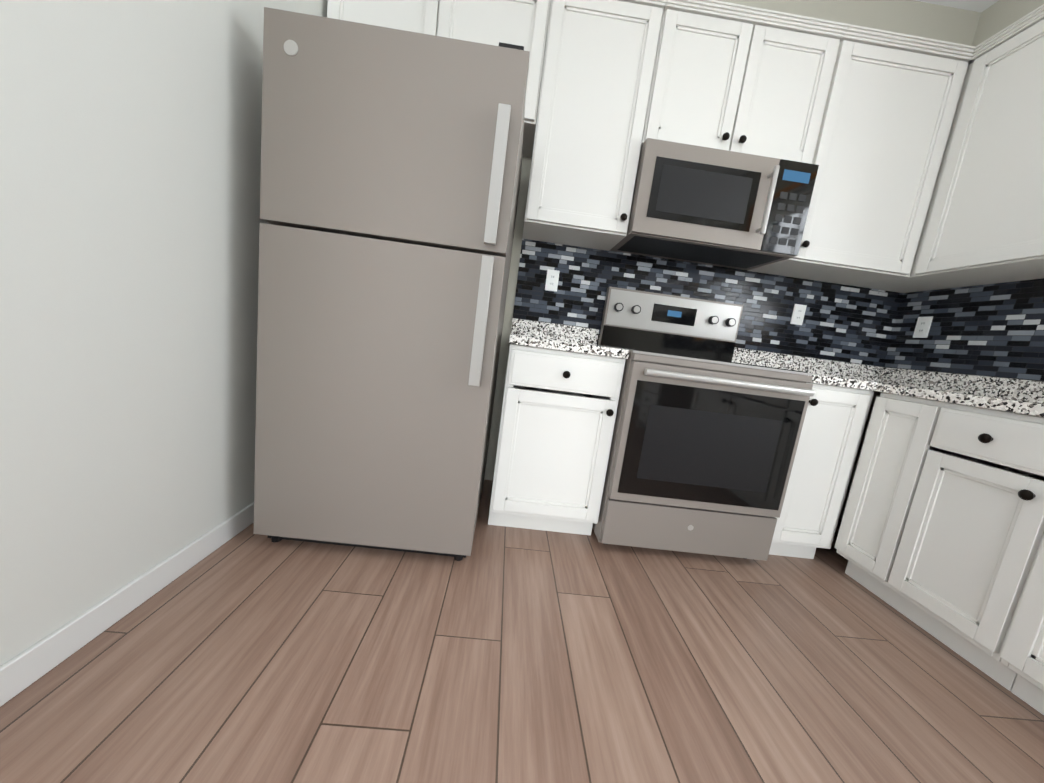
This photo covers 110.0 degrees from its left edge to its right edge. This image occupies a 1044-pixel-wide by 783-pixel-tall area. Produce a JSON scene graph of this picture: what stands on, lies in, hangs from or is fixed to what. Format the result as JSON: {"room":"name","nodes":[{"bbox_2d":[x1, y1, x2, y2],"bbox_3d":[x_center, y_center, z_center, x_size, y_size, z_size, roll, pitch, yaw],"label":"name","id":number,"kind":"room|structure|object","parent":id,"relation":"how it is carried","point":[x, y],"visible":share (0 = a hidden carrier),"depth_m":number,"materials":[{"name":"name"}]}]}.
{"room":"kitchen","nodes":[
{"label":"kitchen","id":0,"kind":"room"},
{"bbox_2d":[0,0,327,665],"bbox_3d":[-0.964,-0.454,-1.533,0.190,2.925,7.200,7,9,-3],"label":"wall","id":1,"kind":"structure","parent":0,"point":[130,162],"depth_m":0.92,"materials":[{"name":"white paint"}]},
{"bbox_2d":[0,502,253,706],"bbox_3d":[-1.113,0.523,1.431,0.030,0.085,1.638,7,9,-3],"label":"baseboard","id":2,"kind":"structure","parent":1,"relation":"attached to","point":[22,671],"depth_m":0.94,"materials":[{"name":"white wood"}]},
{"bbox_2d":[0,479,1043,782],"bbox_3d":[0.557,1.240,-1.226,3.650,0.100,7.580,7,9,-3],"label":"floor","id":3,"kind":"structure","parent":0,"point":[498,655],"depth_m":1.00,"materials":[{"name":"brown wood"}]},
{"bbox_2d":[253,7,529,560],"bbox_3d":[-0.504,-0.311,1.657,0.815,1.808,0.907,7,9,-3],"label":"refrigerator","id":4,"kind":"object","parent":3,"relation":"on","point":[391,162],"visible":1,"depth_m":1.24,"materials":[{"name":"grey metal"}]},
{"bbox_2d":[488,344,625,534],"bbox_3d":[0.136,0.213,1.907,0.505,0.870,0.664,7,9,-3],"label":"base cabinet","id":5,"kind":"object","parent":3,"relation":"on","point":[558,417],"visible":0.94,"depth_m":1.62,"materials":[{"name":"white wood"}]},
{"bbox_2d":[509,318,629,358],"bbox_3d":[0.198,-0.283,1.846,0.512,0.133,0.635,7,9,-3],"label":"countertop","id":6,"kind":"structure","parent":5,"relation":"on","point":[553,336],"depth_m":2.13,"materials":[{"name":"stone"}]},
{"bbox_2d":[592,287,814,560],"bbox_3d":[0.806,0.117,1.857,0.780,1.245,0.717,7,9,-3],"label":"range oven","id":7,"kind":"object","parent":3,"relation":"on","point":[705,439],"visible":0.96,"depth_m":1.59,"materials":[{"name":"grey metal"}]},
{"bbox_2d":[769,382,873,558],"bbox_3d":[1.344,0.362,1.966,0.340,0.870,0.661,7,9,-3],"label":"base cabinet","id":8,"kind":"object","parent":3,"relation":"on","point":[826,452],"visible":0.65,"depth_m":1.67,"materials":[{"name":"white wood"}]},
{"bbox_2d":[834,392,1043,690],"bbox_3d":[1.820,0.511,1.400,0.694,0.870,0.585,7,9,-3],"label":"base cabinet","id":9,"kind":"object","parent":3,"relation":"on","point":[940,536],"visible":0.98,"depth_m":1.31,"materials":[{"name":"white wood"}]},
{"bbox_2d":[1000,538,1043,714],"bbox_3d":[1.843,0.638,0.583,0.694,0.870,1.066,7,9,-3],"label":"base cabinet","id":10,"kind":"object","parent":3,"relation":"on","point":[1022,654],"visible":1,"depth_m":1.09,"materials":[{"name":"white wood"}]},
{"bbox_2d":[732,348,1043,416],"bbox_3d":[1.764,0.127,0.500,0.983,0.133,3.507,7,9,-3],"label":"countertop","id":11,"kind":"structure","parent":10,"relation":"on","point":[1020,396],"depth_m":1.78,"materials":[{"name":"stone"}]},
{"bbox_2d":[485,0,980,518],"bbox_3d":[0.650,-0.812,2.197,3.650,2.925,0.190,7,9,-3],"label":"wall","id":12,"kind":"structure","parent":0,"point":[929,20],"depth_m":1.96,"materials":[{"name":"beige paint"}]},
{"bbox_2d":[327,0,550,157],"bbox_3d":[-0.390,-1.594,1.754,0.981,0.575,0.381,7,9,-3],"label":"upper cabinet","id":13,"kind":"object","parent":12,"relation":"attached to","point":[524,23],"visible":0.17,"depth_m":1.60,"materials":[{"name":"white wood"}]},
{"bbox_2d":[545,269,559,291],"bbox_3d":[0.174,-0.638,2.102,0.070,0.116,0.008,7,9,-3],"label":"electrical outlet","id":14,"kind":"object","parent":12,"relation":"attached to","point":[552,278],"visible":1,"depth_m":2.10,"materials":[{"name":"white plastic"}]},
{"bbox_2d":[522,0,666,250],"bbox_3d":[0.319,-1.295,1.821,0.500,1.000,0.381,7,9,-3],"label":"upper cabinet","id":15,"kind":"object","parent":12,"relation":"attached to","point":[598,67],"visible":1,"depth_m":1.68,"materials":[{"name":"white wood"}]},
{"bbox_2d":[513,239,904,366],"bbox_3d":[1.123,-0.661,2.133,2.280,1.050,0.007,7,9,-3],"label":"backsplash","id":16,"kind":"structure","parent":12,"relation":"attached to","point":[842,323],"depth_m":2.14,"materials":[{"name":"tile"}]},
{"bbox_2d":[641,0,848,163],"bbox_3d":[1.000,-1.419,1.820,0.816,0.583,0.381,7,9,-3],"label":"upper cabinet","id":17,"kind":"object","parent":12,"relation":"attached to","point":[727,76],"visible":0.81,"depth_m":1.67,"materials":[{"name":"white wood"}]},
{"bbox_2d":[610,138,818,269],"bbox_3d":[0.936,-0.921,1.862,0.810,0.412,0.448,7,9,-3],"label":"microwave","id":18,"kind":"object","parent":17,"relation":"attached to","point":[714,207],"visible":0.96,"depth_m":1.70,"materials":[{"name":"grey metal"}]},
{"bbox_2d":[790,304,806,324],"bbox_3d":[1.641,-0.456,2.171,0.070,0.116,0.008,7,9,-3],"label":"electrical outlet","id":19,"kind":"object","parent":12,"relation":"attached to","point":[798,314],"visible":1,"depth_m":2.17,"materials":[{"name":"white plastic"}]},
{"bbox_2d":[747,24,974,285],"bbox_3d":[1.695,-1.125,1.885,0.636,1.000,0.381,7,9,-3],"label":"upper cabinet","id":20,"kind":"object","parent":12,"relation":"attached to","point":[891,104],"visible":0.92,"depth_m":1.74,"materials":[{"name":"white wood"}]},
{"bbox_2d":[840,0,1043,519],"bbox_3d":[2.466,-0.030,-1.372,0.190,2.925,7.200,7,9,-3],"label":"wall","id":21,"kind":"structure","parent":0,"point":[997,17],"depth_m":1.89,"materials":[{"name":"beige paint"}]},
{"bbox_2d":[913,316,932,337],"bbox_3d":[2.237,-0.359,2.043,0.008,0.116,0.070,7,9,-3],"label":"electrical outlet","id":22,"kind":"object","parent":21,"relation":"attached to","point":[923,326],"visible":1,"depth_m":2.04,"materials":[{"name":"white plastic"}]},
{"bbox_2d":[852,4,1043,292],"bbox_3d":[2.158,-1.019,1.586,0.381,1.000,1.031,7,9,-3],"label":"upper cabinet","id":23,"kind":"object","parent":21,"relation":"attached to","point":[984,223],"visible":0.81,"depth_m":1.57,"materials":[{"name":"white wood"}]},
{"bbox_2d":[885,278,1043,380],"bbox_3d":[2.316,-0.322,0.446,0.008,0.904,3.509,7,9,-3],"label":"backsplash","id":24,"kind":"structure","parent":21,"relation":"attached to","point":[993,330],"depth_m":1.81,"materials":[{"name":"tile"}]},
{"bbox_2d":[915,0,998,11],"bbox_3d":[0.945,-1.725,-1.679,3.650,0.100,7.580,7,9,-3],"label":"ceiling","id":25,"kind":"structure","parent":0,"point":[977,5],"depth_m":1.93,"materials":[{"name":"white paint"}]}
]}

